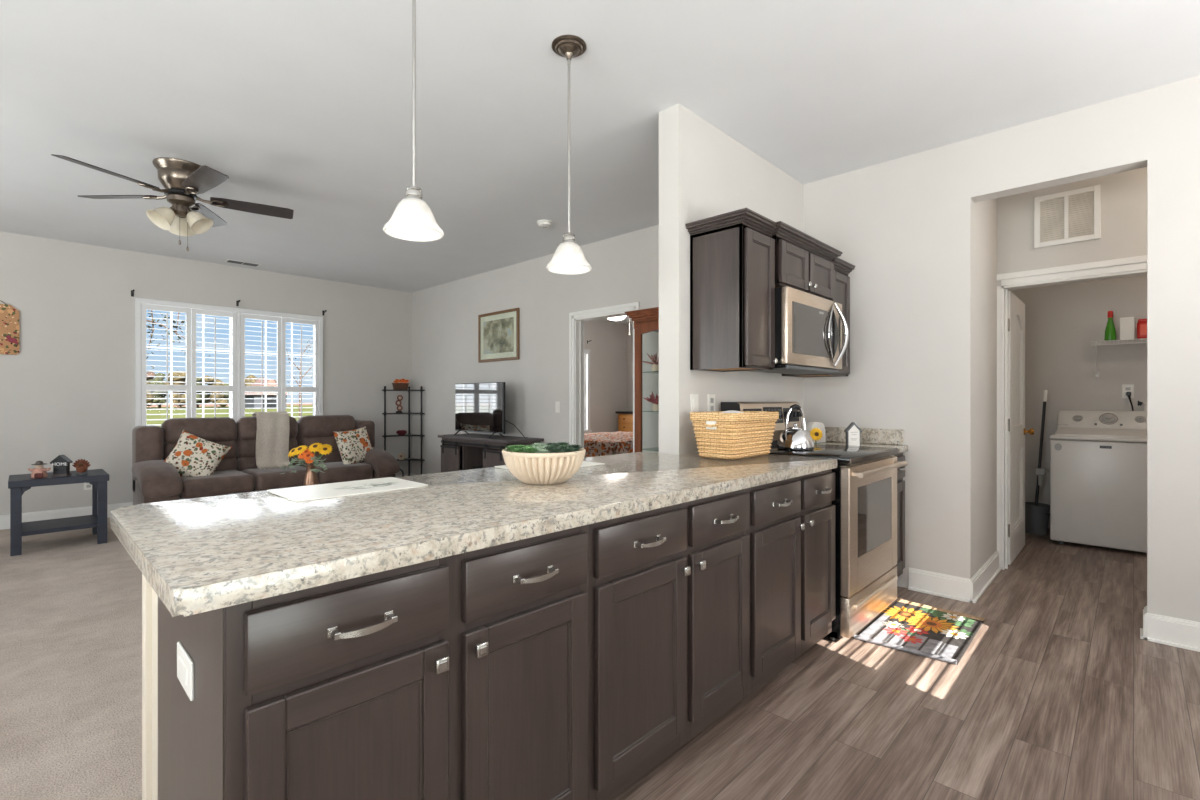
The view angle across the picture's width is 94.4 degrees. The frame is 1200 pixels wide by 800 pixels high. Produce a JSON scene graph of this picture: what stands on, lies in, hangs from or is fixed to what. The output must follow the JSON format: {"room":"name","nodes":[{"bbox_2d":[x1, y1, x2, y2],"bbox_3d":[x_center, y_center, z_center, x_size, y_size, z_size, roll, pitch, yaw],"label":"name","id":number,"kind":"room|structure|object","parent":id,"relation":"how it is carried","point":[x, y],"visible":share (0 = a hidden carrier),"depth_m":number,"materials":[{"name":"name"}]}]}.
{"room":"kitchen","nodes":[
{"label":"kitchen","id":0,"kind":"room"},
{"bbox_2d":[0,517,141,799],"bbox_3d":[-1.171,1.257,5.702,5.910,0.126,11.400,0,0,44],"label":"floor","id":1,"kind":"structure","parent":0,"point":[71,603],"depth_m":2.46,"materials":[{"name":"carpet"}]},
{"bbox_2d":[8,469,108,555],"bbox_3d":[-4.498,0.911,4.621,0.550,0.578,0.580,0,0,44],"label":"side table","id":2,"kind":"object","parent":1,"relation":"on","point":[18,484],"visible":0.98,"depth_m":4.51,"materials":[{"name":"blue paint"}]},
{"bbox_2d":[28,461,50,477],"bbox_3d":[-4.498,0.554,4.455,0.125,0.136,0.098,0,0,21],"label":"figurine","id":3,"kind":"object","parent":2,"relation":"on","point":[38,471],"visible":1,"depth_m":4.43,"materials":[{"name":"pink ceramic"}]},
{"bbox_2d":[22,515,97,535],"bbox_3d":[-4.498,1.038,4.621,0.490,0.033,0.520,0,0,44],"label":"shelf","id":4,"kind":"object","parent":2,"relation":"attached to","point":[87,521],"depth_m":4.56,"materials":[{"name":"blue paint"}]},
{"bbox_2d":[50,455,72,476],"bbox_3d":[-4.410,0.535,4.547,0.121,0.173,0.066,0,0,-16],"label":"sign","id":5,"kind":"object","parent":2,"relation":"on","point":[61,463],"visible":1,"depth_m":4.53,"materials":[{"name":"wood"}]},
{"bbox_2d":[72,459,89,474],"bbox_3d":[-4.351,0.558,4.637,0.120,0.128,0.092,0,0,2],"label":"figurine","id":6,"kind":"object","parent":2,"relation":"on","point":[81,466],"visible":1,"depth_m":4.63,"materials":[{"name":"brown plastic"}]},
{"bbox_2d":[131,415,399,504],"bbox_3d":[-3.557,0.677,6.088,1.014,0.986,2.387,0,0,44],"label":"sofa","id":7,"kind":"object","parent":1,"relation":"on","point":[154,479],"visible":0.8,"depth_m":5.81,"materials":[{"name":"fabric"}]},
{"bbox_2d":[164,430,231,476],"bbox_3d":[-4.021,0.580,5.514,0.593,0.570,0.247,0,0,-23],"label":"throw pillow","id":8,"kind":"object","parent":7,"relation":"on","point":[192,455],"visible":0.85,"depth_m":5.47,"materials":[{"name":"fabric"}]},
{"bbox_2d":[161,417,236,443],"bbox_3d":[-4.207,0.331,5.837,0.294,0.294,0.641,0,0,44],"label":"cushion","id":9,"kind":"object","parent":7,"relation":"on","point":[219,430],"depth_m":5.76,"materials":[{"name":"fabric"}]},
{"bbox_2d":[163,440,236,470],"bbox_3d":[-4.176,0.611,5.807,0.249,0.390,0.629,0,0,44],"label":"cushion","id":10,"kind":"object","parent":7,"relation":"on","point":[229,461],"depth_m":5.88,"materials":[{"name":"fabric"}]},
{"bbox_2d":[180,470,253,497],"bbox_3d":[-3.900,0.838,5.582,0.680,0.185,0.597,0,0,44],"label":"seat cushion","id":11,"kind":"object","parent":7,"relation":"on","point":[223,482],"depth_m":5.36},
{"bbox_2d":[236,416,297,439],"bbox_3d":[-3.774,0.331,6.287,0.294,0.294,0.604,0,0,44],"label":"cushion","id":12,"kind":"object","parent":7,"relation":"on","point":[246,427],"depth_m":6.06,"materials":[{"name":"fabric"}]},
{"bbox_2d":[237,438,297,470],"bbox_3d":[-3.743,0.611,6.257,0.249,0.390,0.592,0,0,44],"label":"cushion","id":13,"kind":"object","parent":7,"relation":"on","point":[246,447],"depth_m":6.04,"materials":[{"name":"fabric"}]},
{"bbox_2d":[252,412,293,469],"bbox_3d":[-3.671,0.436,6.217,0.568,0.605,0.376,0,0,44],"label":"throw blanket","id":14,"kind":"object","parent":7,"relation":"on","point":[272,434],"visible":0.95,"depth_m":6.15,"materials":[{"name":"fabric"}]},
{"bbox_2d":[241,465,317,490],"bbox_3d":[-3.482,0.838,6.017,0.680,0.185,0.592,0,0,44],"label":"seat cushion","id":15,"kind":"object","parent":7,"relation":"on","point":[272,478],"depth_m":5.77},
{"bbox_2d":[299,436,341,465],"bbox_3d":[-3.295,0.611,6.724,0.249,0.390,0.632,0,0,44],"label":"cushion","id":16,"kind":"object","parent":7,"relation":"on","point":[335,456],"depth_m":6.61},
{"bbox_2d":[297,415,355,437],"bbox_3d":[-3.325,0.331,6.753,0.294,0.294,0.644,0,0,44],"label":"cushion","id":17,"kind":"object","parent":7,"relation":"on","point":[313,426],"depth_m":6.61,"materials":[{"name":"fabric"}]},
{"bbox_2d":[301,461,372,483],"bbox_3d":[-3.065,0.838,6.451,0.680,0.185,0.597,0,0,44],"label":"seat cushion","id":18,"kind":"object","parent":7,"relation":"on","point":[336,471],"depth_m":6.24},
{"bbox_2d":[333,426,372,463],"bbox_3d":[-2.922,0.555,6.629,0.228,0.465,0.494,0,0,31],"label":"throw pillow","id":19,"kind":"object","parent":7,"relation":"on","point":[353,445],"visible":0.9,"depth_m":6.53,"materials":[{"name":"fabric"}]},
{"bbox_2d":[382,386,424,475],"bbox_3d":[-2.729,0.503,7.706,0.355,1.394,0.450,0,0,44],"label":"corner shelf","id":20,"kind":"object","parent":1,"relation":"on","point":[421,390],"visible":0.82,"depth_m":7.75,"materials":[{"name":"black metal"}]},
{"bbox_2d":[395,395,402,412],"bbox_3d":[-2.791,0.055,7.717,0.089,0.252,0.090,0,0,44],"label":"ring ornament","id":21,"kind":"object","parent":20,"relation":"on","point":[399,399],"visible":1,"depth_m":7.71,"materials":[{"name":"black metal"}]},
{"bbox_2d":[392,383,408,389],"bbox_3d":[-2.781,-0.190,7.742,0.100,0.092,0.210,0,0,44],"label":"planter box","id":22,"kind":"object","parent":20,"relation":"on","point":[396,386],"visible":1,"depth_m":7.70,"materials":[{"name":"brown wicker"}]},
{"bbox_2d":[438,433,543,472],"bbox_3d":[-1.268,0.807,6.293,1.380,0.785,0.482,0,0,44],"label":"tv stand","id":23,"kind":"object","parent":1,"relation":"on","point":[459,452],"visible":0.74,"depth_m":6.31,"materials":[{"name":"grey wood"}]},
{"bbox_2d":[454,382,527,437],"bbox_3d":[-1.297,0.110,6.310,1.129,0.610,0.308,0,0,44],"label":"television","id":24,"kind":"object","parent":23,"relation":"on","point":[479,407],"visible":1,"depth_m":6.29,"materials":[{"name":"black plastic"}]},
{"bbox_2d":[584,431,632,457],"bbox_3d":[0.326,0.867,8.709,1.630,0.667,2.110,0,0,44],"label":"bed","id":25,"kind":"object","parent":1,"relation":"on","point":[619,442],"visible":0.3,"depth_m":7.66,"materials":[{"name":"multicoloured fabric"}]},
{"bbox_2d":[615,411,632,431],"bbox_3d":[0.737,0.713,10.956,0.760,0.975,0.460,0,0,44],"label":"dresser","id":26,"kind":"object","parent":1,"relation":"on","point":[625,418],"visible":0.22,"depth_m":10.90,"materials":[{"name":"brown wood"}]},
{"bbox_2d":[625,307,658,451],"bbox_3d":[0.744,0.235,4.386,1.075,1.930,0.445,0,0,44],"label":"curio cabinet","id":27,"kind":"object","parent":1,"relation":"on","point":[645,320],"visible":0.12,"depth_m":4.56,"materials":[{"name":"brown wood"}]},
{"bbox_2d":[642,353,658,371],"bbox_3d":[0.453,-0.312,4.570,0.197,0.156,0.210,0,0,44],"label":"posy","id":28,"kind":"object","parent":27,"relation":"on","point":[655,365],"visible":0.77,"depth_m":4.55,"materials":[{"name":"red plant"}]},
{"bbox_2d":[643,392,658,410],"bbox_3d":[0.470,0.011,4.561,0.168,0.160,0.221,0,0,-29],"label":"posy","id":29,"kind":"object","parent":27,"relation":"on","point":[655,407],"visible":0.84,"depth_m":4.54,"materials":[{"name":"red plant"}]},
{"bbox_3d":[-2.462,0.980,4.654,0.560,0.440,1.000,0,0,44],"label":"coffee table","id":30,"kind":"object","parent":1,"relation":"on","visible":0},
{"bbox_2d":[303,463,318,485],"bbox_3d":[-2.386,0.640,4.589,0.128,0.240,0.128,0,0,44],"label":"vase","id":31,"kind":"object","parent":30,"relation":"on","point":[311,478],"visible":0.54,"depth_m":4.55,"materials":[{"name":"brown metal"}]},
{"bbox_2d":[293,445,308,463],"bbox_3d":[-2.459,0.488,4.567,0.123,0.226,0.095,0,0,20],"label":"sunflower","id":32,"kind":"object","parent":31,"relation":"in","point":[300,449],"visible":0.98,"depth_m":4.54,"materials":[{"name":"yellow plant"}]},
{"bbox_2d":[280,455,326,473],"bbox_3d":[-2.397,0.524,4.525,0.385,0.155,0.134,0,0,4],"label":"leaf spray","id":33,"kind":"object","parent":31,"relation":"in","point":[316,463],"visible":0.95,"depth_m":4.50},
{"bbox_2d":[308,443,323,455],"bbox_3d":[-2.342,0.478,4.578,0.107,0.245,0.114,0,0,44],"label":"sunflower","id":34,"kind":"object","parent":31,"relation":"in","point":[315,447],"visible":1,"depth_m":4.56,"materials":[{"name":"yellow plant"}]},
{"bbox_2d":[319,446,331,457],"bbox_3d":[-2.293,0.491,4.588,0.158,0.220,0.088,0,0,-22],"label":"sunflower","id":35,"kind":"object","parent":31,"relation":"in","point":[326,449],"visible":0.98,"depth_m":4.58,"materials":[{"name":"yellow plant"}]},
{"bbox_2d":[0,231,626,514],"bbox_3d":[-3.174,-0.178,7.662,0.185,2.756,11.350,0,0,44],"label":"wall","id":36,"kind":"structure","parent":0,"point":[68,390],"depth_m":5.75,"materials":[{"name":"paint"}]},
{"bbox_2d":[0,301,18,354],"bbox_3d":[-5.523,-0.671,5.102,0.039,0.499,0.262,0,0,44],"label":"wall plaque","id":37,"kind":"object","parent":36,"relation":"attached to","point":[9,316],"visible":1,"depth_m":5.15,"materials":[{"name":"paint"}]},
{"bbox_2d":[141,304,190,425],"bbox_3d":[-4.674,-0.116,5.988,0.071,1.792,0.428,0,0,44],"label":"shutter panel","id":38,"kind":"object","parent":36,"relation":"attached to","point":[145,387],"visible":0.66,"depth_m":5.96,"materials":[{"name":"paint"}]},
{"bbox_2d":[146,312,231,417],"bbox_3d":[-4.625,-0.117,6.227,0.050,1.811,0.874,0,0,44],"label":"window","id":39,"kind":"structure","parent":36,"relation":"attached to","point":[171,316],"depth_m":6.32,"materials":[{"name":"paint"}]},
{"bbox_2d":[0,474,410,529],"bbox_3d":[-4.835,1.133,5.832,0.026,0.135,6.110,0,0,44],"label":"baseboard","id":40,"kind":"structure","parent":36,"relation":"attached to","point":[80,511],"depth_m":5.39,"materials":[{"name":"paint"}]},
{"bbox_2d":[191,309,236,421],"bbox_3d":[-4.374,-0.116,6.300,0.071,1.792,0.429,0,0,44],"label":"shutter panel","id":41,"kind":"object","parent":36,"relation":"attached to","point":[194,387],"visible":0.72,"depth_m":6.28,"materials":[{"name":"paint"}]},
{"bbox_2d":[240,313,280,417],"bbox_3d":[-4.049,-0.116,6.639,0.071,1.792,0.430,0,0,44],"label":"shutter panel","id":42,"kind":"object","parent":36,"relation":"attached to","point":[243,388],"visible":0.63,"depth_m":6.62,"materials":[{"name":"paint"}]},
{"bbox_2d":[245,321,314,416],"bbox_3d":[-3.986,-0.117,6.893,0.050,1.811,0.880,0,0,44],"label":"window","id":43,"kind":"structure","parent":36,"relation":"attached to","point":[265,353],"depth_m":7.00,"materials":[{"name":"paint"}]},
{"bbox_2d":[281,317,318,416],"bbox_3d":[-3.748,-0.116,6.951,0.071,1.792,0.429,0,0,44],"label":"shutter panel","id":44,"kind":"object","parent":36,"relation":"attached to","point":[284,389],"visible":0.64,"depth_m":6.93,"materials":[{"name":"paint"}]},
{"bbox_2d":[584,349,591,432],"bbox_3d":[-0.592,-0.160,10.236,0.040,1.620,1.220,0,0,44],"label":"bedroom window","id":45,"kind":"structure","parent":36,"relation":"attached to","point":[587,351],"depth_m":10.62,"materials":[{"name":"paint"}]},
{"bbox_2d":[142,104,802,799],"bbox_3d":[0.142,-0.178,2.717,0.160,2.756,3.705,0,0,44],"label":"wall","id":46,"kind":"structure","parent":0,"point":[704,172],"depth_m":2.99,"materials":[{"name":"paint"}]},
{"bbox_2d":[690,394,697,411],"bbox_3d":[0.514,0.025,3.010,0.010,0.115,0.072,0,0,44],"label":"light switch","id":47,"kind":"object","parent":46,"relation":"attached to","point":[693,397],"visible":0.79,"depth_m":3.00,"materials":[{"name":"beige plastic"}]},
{"bbox_2d":[708,394,714,411],"bbox_3d":[0.630,0.025,3.131,0.008,0.115,0.072,0,0,44],"label":"outlet","id":48,"kind":"object","parent":46,"relation":"attached to","point":[711,397],"visible":0.85,"depth_m":3.12,"materials":[{"name":"beige plastic"}]},
{"bbox_2d":[685,208,777,371],"bbox_3d":[0.707,-0.549,2.955,0.361,0.775,0.359,0,0,44],"label":"upper cabinet","id":49,"kind":"object","parent":46,"relation":"attached to","point":[732,254],"visible":0.98,"depth_m":2.87,"materials":[{"name":"brown wood"}]},
{"bbox_2d":[772,221,841,300],"bbox_3d":[1.105,-0.780,3.350,0.386,0.317,0.854,0,0,44],"label":"upper cabinet","id":50,"kind":"object","parent":46,"relation":"attached to","point":[804,263],"visible":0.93,"depth_m":3.17,"materials":[{"name":"brown wood"}]},
{"bbox_2d":[752,286,848,374],"bbox_3d":[1.128,-0.383,3.313,0.465,0.435,0.766,0,0,44],"label":"microwave","id":51,"kind":"object","parent":50,"relation":"attached to","point":[808,327],"visible":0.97,"depth_m":3.11,"materials":[{"name":"silver metal"}]},
{"bbox_2d":[782,257,854,377],"bbox_3d":[1.478,-0.535,3.757,0.361,0.747,0.343,0,0,44],"label":"upper cabinet","id":52,"kind":"object","parent":46,"relation":"attached to","point":[842,268],"visible":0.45,"depth_m":3.70,"materials":[{"name":"brown wood"}]},
{"bbox_2d":[0,0,1199,324],"bbox_3d":[0.214,-1.631,4.372,9.750,0.150,11.400,0,0,44],"label":"ceiling","id":53,"kind":"structure","parent":0,"point":[305,106],"depth_m":2.85,"materials":[{"name":"paint"}]},
{"bbox_2d":[51,154,293,251],"bbox_3d":[-2.763,-1.276,3.699,1.256,0.560,1.279,0,0,44],"label":"ceiling fan","id":54,"kind":"object","parent":53,"relation":"hanging from","point":[182,181],"visible":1,"depth_m":3.65,"materials":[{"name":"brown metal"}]},
{"bbox_2d":[224,259,261,266],"bbox_3d":[-4.043,-1.550,6.285,0.140,0.012,0.340,0,0,44],"label":"ceiling vent","id":55,"kind":"object","parent":53,"relation":"in","point":[226,260],"visible":1,"depth_m":6.25,"materials":[{"name":"metal"}]},
{"bbox_2d":[383,0,443,241],"bbox_3d":[-0.641,-1.064,1.915,0.198,0.984,0.198,0,0,44],"label":"pendant lamp","id":56,"kind":"object","parent":53,"relation":"hanging from","point":[412,219],"visible":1,"depth_m":1.91,"materials":[{"name":"glass"}]},
{"bbox_2d":[537,219,552,227],"bbox_3d":[-0.481,-1.533,4.854,0.136,0.046,0.136,0,0,44],"label":"smoke detector","id":57,"kind":"object","parent":53,"relation":"attached to","point":[543,223],"visible":1,"depth_m":4.81,"materials":[{"name":"beige plastic"}]},
{"bbox_2d":[546,35,591,274],"bbox_3d":[-0.136,-1.064,2.440,0.198,0.984,0.198,0,0,44],"label":"pendant lamp","id":58,"kind":"object","parent":53,"relation":"hanging from","point":[568,258],"visible":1,"depth_m":2.42,"materials":[{"name":"glass"}]},
{"bbox_2d":[607,315,629,334],"bbox_3d":[0.251,-1.284,8.704,0.330,0.544,0.330,0,0,44],"label":"ceiling lamp","id":59,"kind":"object","parent":53,"relation":"hanging from","point":[618,318],"visible":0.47,"depth_m":8.64,"materials":[{"name":"glass"}]},
{"bbox_2d":[627,324,632,410],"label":"door","id":60,"kind":"structure","parent":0,"point":[629,337],"depth_m":11.40,"materials":[{"name":"paint"}]},
{"bbox_2d":[412,75,1199,621],"bbox_3d":[0.610,-0.178,4.920,9.440,2.756,0.120,0,0,44],"label":"wall","id":61,"kind":"structure","parent":0,"point":[906,225],"depth_m":3.46,"materials":[{"name":"paint"}]},
{"bbox_2d":[478,308,519,362],"bbox_3d":[-1.204,-0.752,6.559,0.790,0.585,0.026,0,0,44],"label":"framed picture","id":62,"kind":"object","parent":61,"relation":"attached to","point":[499,331],"visible":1,"depth_m":6.54,"materials":[{"name":"paper"}]},
{"bbox_2d":[483,317,513,353],"bbox_3d":[-1.203,-0.752,6.560,0.600,0.395,0.004,0,0,44],"label":"print","id":63,"kind":"object","parent":62,"relation":"attached to","point":[498,332],"depth_m":6.55},
{"bbox_2d":[569,302,639,452],"bbox_3d":[0.064,0.152,5.432,0.927,2.096,0.138,0,0,44],"label":"bedroom door","id":64,"kind":"structure","parent":61,"relation":"in","point":[576,325],"depth_m":5.68,"materials":[{"name":"paint"}]},
{"bbox_2d":[411,474,1199,651],"bbox_3d":[0.921,1.133,5.137,9.290,0.135,0.916,0,0,44],"label":"baseboard","id":65,"kind":"structure","parent":61,"relation":"attached to","point":[1171,631],"depth_m":3.31,"materials":[{"name":"paint"}]},
{"bbox_2d":[613,528,1199,799],"bbox_3d":[2.344,1.260,2.324,3.840,0.120,11.400,0,0,44],"label":"floor","id":66,"kind":"structure","parent":0,"point":[1058,694],"depth_m":2.12,"materials":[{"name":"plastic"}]},
{"bbox_2d":[158,525,587,799],"bbox_3d":[-0.528,0.763,1.401,0.687,0.873,0.836,0,0,44],"label":"base cabinet","id":67,"kind":"object","parent":66,"relation":"on","point":[463,676],"visible":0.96,"depth_m":1.13,"materials":[{"name":"brown wood"}]},
{"bbox_2d":[177,641,193,700],"bbox_3d":[-0.820,0.533,1.095,0.135,0.073,0.008,0,0,44],"label":"outlet","id":68,"kind":"object","parent":67,"relation":"attached to","point":[185,664],"visible":1,"depth_m":1.08,"materials":[{"name":"beige plastic"}]},
{"bbox_2d":[179,656,186,684],"bbox_3d":[-0.821,0.533,1.094,0.072,0.034,0.003,0,0,44],"label":"socket","id":69,"kind":"object","parent":68,"relation":"attached to","point":[182,660],"depth_m":1.09,"materials":[{"name":"beige plastic"}]},
{"bbox_2d":[110,452,836,616],"bbox_3d":[-0.079,0.306,2.086,0.939,0.041,2.585,0,0,44],"label":"countertop","id":70,"kind":"structure","parent":67,"relation":"on","point":[203,554],"depth_m":1.34,"materials":[{"name":"stone"}]},
{"bbox_2d":[267,477,427,501],"bbox_3d":[-0.809,0.284,1.797,0.274,0.003,0.410,0,0,44],"label":"placemat","id":71,"kind":"object","parent":70,"relation":"on","point":[320,491],"visible":1,"depth_m":1.77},
{"bbox_2d":[502,448,585,484],"bbox_3d":[-0.194,0.229,1.927,0.289,0.115,0.289,0,0,44],"label":"bowl","id":72,"kind":"object","parent":70,"relation":"on","point":[529,468],"visible":0.89,"depth_m":1.82,"materials":[{"name":"beige ceramic"}]},
{"bbox_2d":[494,461,604,468],"bbox_3d":[-0.213,0.284,2.417,0.274,0.003,0.410,0,0,44],"label":"placemat","id":73,"kind":"object","parent":70,"relation":"on","point":[585,463],"visible":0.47,"depth_m":2.43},
{"bbox_2d":[690,411,778,459],"bbox_3d":[0.690,0.172,2.836,0.277,0.224,0.476,0,0,44],"label":"basket","id":74,"kind":"object","parent":70,"relation":"on","point":[728,436],"visible":0.99,"depth_m":2.70,"materials":[{"name":"wicker"}]},
{"bbox_2d":[588,489,749,799],"bbox_3d":[0.058,0.763,2.007,0.682,0.873,0.850,0,0,44],"label":"base cabinet","id":75,"kind":"object","parent":66,"relation":"on","point":[669,586],"visible":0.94,"depth_m":1.72,"materials":[{"name":"brown wood"}]},
{"bbox_2d":[746,469,834,696],"bbox_3d":[0.641,0.763,2.614,0.682,0.873,0.833,0,0,44],"label":"base cabinet","id":76,"kind":"object","parent":66,"relation":"on","point":[791,531],"visible":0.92,"depth_m":2.35,"materials":[{"name":"brown wood"}]},
{"bbox_2d":[721,402,907,640],"bbox_3d":[1.232,0.606,3.181,0.768,1.188,0.771,0,0,44],"label":"range","id":77,"kind":"object","parent":66,"relation":"on","point":[865,502],"visible":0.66,"depth_m":2.87,"materials":[{"name":"silver metal"}]},
{"bbox_2d":[777,404,814,450],"bbox_3d":[1.098,0.151,3.120,0.202,0.255,0.202,0,0,44],"label":"kettle","id":78,"kind":"object","parent":77,"relation":"on","point":[795,438],"visible":1,"depth_m":3.06,"materials":[{"name":"silver metal"}]},
{"bbox_2d":[769,443,898,464],"bbox_3d":[1.251,0.295,3.163,0.620,0.033,0.771,0,0,44],"label":"cooktop","id":79,"kind":"object","parent":77,"relation":"in","point":[844,454],"depth_m":2.96,"materials":[{"name":"glass"}]},
{"bbox_2d":[895,452,905,576],"bbox_3d":[1.599,0.763,3.629,0.707,0.873,0.360,0,0,44],"label":"base cabinet","id":80,"kind":"object","parent":66,"relation":"on","point":[900,565],"visible":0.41,"depth_m":3.48,"materials":[{"name":"brown wood"}]},
{"bbox_2d":[802,426,907,452],"bbox_3d":[1.590,0.258,3.640,0.685,0.139,0.362,0,0,44],"label":"countertop","id":81,"kind":"structure","parent":80,"relation":"on","point":[872,437],"depth_m":3.65,"materials":[{"name":"stone"}]},
{"bbox_2d":[806,422,825,442],"bbox_3d":[1.443,0.216,3.720,0.045,0.141,0.235,0,0,44],"label":"napkin holder","id":82,"kind":"object","parent":81,"relation":"on","point":[810,425],"visible":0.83,"depth_m":3.69,"materials":[{"name":"white ceramic"}]},
{"bbox_2d":[810,427,822,443],"bbox_3d":[1.410,0.231,3.625,0.095,0.108,0.039,0,0,10],"label":"ornament","id":83,"kind":"object","parent":82,"relation":"attached to","point":[816,433],"visible":0.93,"depth_m":3.61,"materials":[{"name":"yellow plastic"}]},
{"bbox_2d":[844,422,861,445],"bbox_3d":[1.582,0.212,3.472,0.100,0.147,0.036,0,0,-2],"label":"sign","id":84,"kind":"object","parent":81,"relation":"on","point":[853,432],"visible":0.98,"depth_m":3.46,"materials":[{"name":"white ceramic"}]},
{"bbox_2d":[854,599,984,664],"bbox_3d":[1.679,1.189,2.913,0.466,0.022,0.756,0,0,44],"label":"floor mat","id":85,"kind":"object","parent":66,"relation":"on","point":[932,632],"visible":1,"depth_m":2.86,"materials":[{"name":"multicoloured fabric"}]},
{"bbox_2d":[1025,502,1049,534],"bbox_3d":[3.930,1.069,5.003,0.212,0.262,0.208,0,0,44],"label":"bucket","id":86,"kind":"object","parent":66,"relation":"on","point":[1036,517],"visible":0.86,"depth_m":4.93,"materials":[{"name":"grey plastic"}]},
{"bbox_2d":[1035,390,1049,505],"bbox_3d":[3.947,0.546,4.999,0.162,1.273,0.124,0,0,17],"label":"mop","id":87,"kind":"object","parent":86,"relation":"in","point":[1039,471],"visible":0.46,"depth_m":5.00,"materials":[{"name":"black metal"}]},
{"bbox_2d":[1050,410,1146,552],"bbox_3d":[4.245,0.647,4.645,0.701,1.105,0.659,0,0,44],"label":"washing machine","id":88,"kind":"object","parent":66,"relation":"on","point":[1098,459],"visible":0.9,"depth_m":4.47,"materials":[{"name":"white metal"}]},
{"bbox_2d":[975,167,1146,573],"bbox_3d":[4.044,-0.178,3.624,2.690,2.756,2.770,0,0,44],"label":"wall","id":89,"kind":"structure","parent":0,"point":[1062,321],"depth_m":3.93,"materials":[{"name":"paint"}]},
{"bbox_2d":[1034,184,1100,247],"bbox_3d":[3.089,-1.210,3.678,0.338,0.345,0.015,0,0,44],"label":"air vent","id":90,"kind":"object","parent":89,"relation":"in","point":[1071,216],"visible":1,"depth_m":3.67,"materials":[{"name":"metal"}]},
{"bbox_2d":[997,255,1146,569],"bbox_3d":[3.149,0.155,3.702,0.930,2.090,0.138,0,0,44],"label":"laundry door","id":91,"kind":"structure","parent":89,"relation":"in","point":[1130,266],"depth_m":3.92,"materials":[{"name":"paint"}]},
{"bbox_2d":[1008,291,1033,564],"bbox_3d":[3.200,0.202,4.279,0.167,1.973,0.772,0,0,44],"label":"door","id":92,"kind":"structure","parent":91,"relation":"attached to","point":[1016,307],"depth_m":4.28,"materials":[{"name":"paint"}]},
{"bbox_2d":[1091,338,1146,376],"bbox_3d":[4.769,-0.356,4.465,1.212,0.303,0.308,0,0,44],"label":"wire shelf","id":93,"kind":"object","parent":89,"relation":"attached to","point":[1100,342],"visible":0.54,"depth_m":4.76,"materials":[{"name":"metal"}]},
{"bbox_2d":[1104,311,1115,340],"bbox_3d":[4.399,-0.638,4.787,0.076,0.258,0.076,0,0,44],"label":"bottle","id":94,"kind":"object","parent":93,"relation":"on","point":[1110,332],"visible":0.85,"depth_m":4.77,"materials":[{"name":"green plastic"}]},
{"bbox_2d":[1120,317,1133,340],"bbox_3d":[4.489,-0.604,4.729,0.090,0.190,0.100,0,0,44],"label":"carton","id":95,"kind":"object","parent":93,"relation":"on","point":[1127,323],"visible":0.85,"depth_m":4.70,"materials":[{"name":"cardboard"}]},
{"bbox_2d":[1137,319,1146,339],"bbox_3d":[4.573,-0.593,4.647,0.115,0.168,0.122,0,0,44],"label":"tub","id":96,"kind":"object","parent":93,"relation":"on","point":[1142,323],"visible":0.48,"depth_m":4.62,"materials":[{"name":"red plastic"}]},
{"bbox_2d":[1122,384,1133,397],"bbox_3d":[4.601,-0.075,4.838,0.075,0.120,0.008,0,0,44],"label":"outlet","id":97,"kind":"object","parent":89,"relation":"attached to","point":[1130,387],"visible":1,"depth_m":4.84,"materials":[{"name":"beige plastic"}]},
{"label":"outside","id":98,"kind":"structure","parent":0,"visible":0},
{"bbox_2d":[146,403,312,406],"bbox_3d":[-60.049,1.750,210.274,142.000,1.300,380.000,0,0,44],"label":"field","id":99,"kind":"structure","parent":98,"point":[154,405],"depth_m":111.07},
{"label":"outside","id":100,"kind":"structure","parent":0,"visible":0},
{"bbox_2d":[146,405,312,426],"bbox_3d":[2.540,1.401,94.645,112.002,0.898,260.003,0,0,44],"label":"lawn","id":101,"kind":"structure","parent":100,"point":[295,407],"depth_m":59.64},
{"bbox_2d":[146,380,154,403],"bbox_3d":[-64.475,-0.794,77.309,2.364,4.288,3.889,0,0,44],"label":"autumn tree","id":102,"kind":"object","parent":101,"relation":"on","point":[148,401],"visible":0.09,"depth_m":77.81,"materials":[{"name":"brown plant"}]},
{"bbox_2d":[147,373,167,407],"bbox_3d":[-65.427,-1.358,82.159,3.467,5.416,3.539,0,0,44],"label":"autumn tree","id":103,"kind":"object","parent":101,"relation":"on","point":[156,401],"visible":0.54,"depth_m":81.54,"materials":[{"name":"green plant"}]},
{"bbox_2d":[146,310,197,368],"bbox_3d":[-8.756,-0.800,11.016,0.941,4.600,1.632,0,0,44],"label":"sapling","id":104,"kind":"object","parent":101,"relation":"on","point":[151,315],"visible":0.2,"depth_m":10.99,"materials":[{"name":"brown plant"}]},
{"bbox_2d":[163,371,185,408],"bbox_3d":[-61.320,-1.447,80.726,3.164,5.595,3.339,0,0,44],"label":"autumn tree","id":105,"kind":"object","parent":101,"relation":"on","point":[176,375],"visible":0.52,"depth_m":80.06,"materials":[{"name":"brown plant"}]},
{"bbox_2d":[185,376,210,407],"bbox_3d":[-61.845,-1.143,85.610,3.251,4.986,3.251,0,0,44],"label":"autumn tree","id":106,"kind":"object","parent":101,"relation":"on","point":[197,379],"visible":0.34,"depth_m":85.22,"materials":[{"name":"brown plant"}]},
{"bbox_2d":[204,376,227,407],"bbox_3d":[-57.951,-1.154,83.793,3.114,5.008,3.145,0,0,44],"label":"autumn tree","id":107,"kind":"object","parent":101,"relation":"on","point":[219,382],"visible":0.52,"depth_m":83.35,"materials":[{"name":"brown plant"}]},
{"bbox_2d":[245,380,287,408],"bbox_3d":[-48.739,-0.700,80.613,6.800,4.600,4.700,0,0,44],"label":"barn","id":108,"kind":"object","parent":101,"relation":"on","point":[271,382],"visible":0.44,"depth_m":78.34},
{"bbox_2d":[286,338,312,417],"bbox_3d":[-14.309,-0.784,26.900,0.611,4.467,1.863,0,0,44],"label":"sapling","id":109,"kind":"object","parent":101,"relation":"on","point":[311,338],"visible":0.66,"depth_m":26.76,"materials":[{"name":"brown plant"}]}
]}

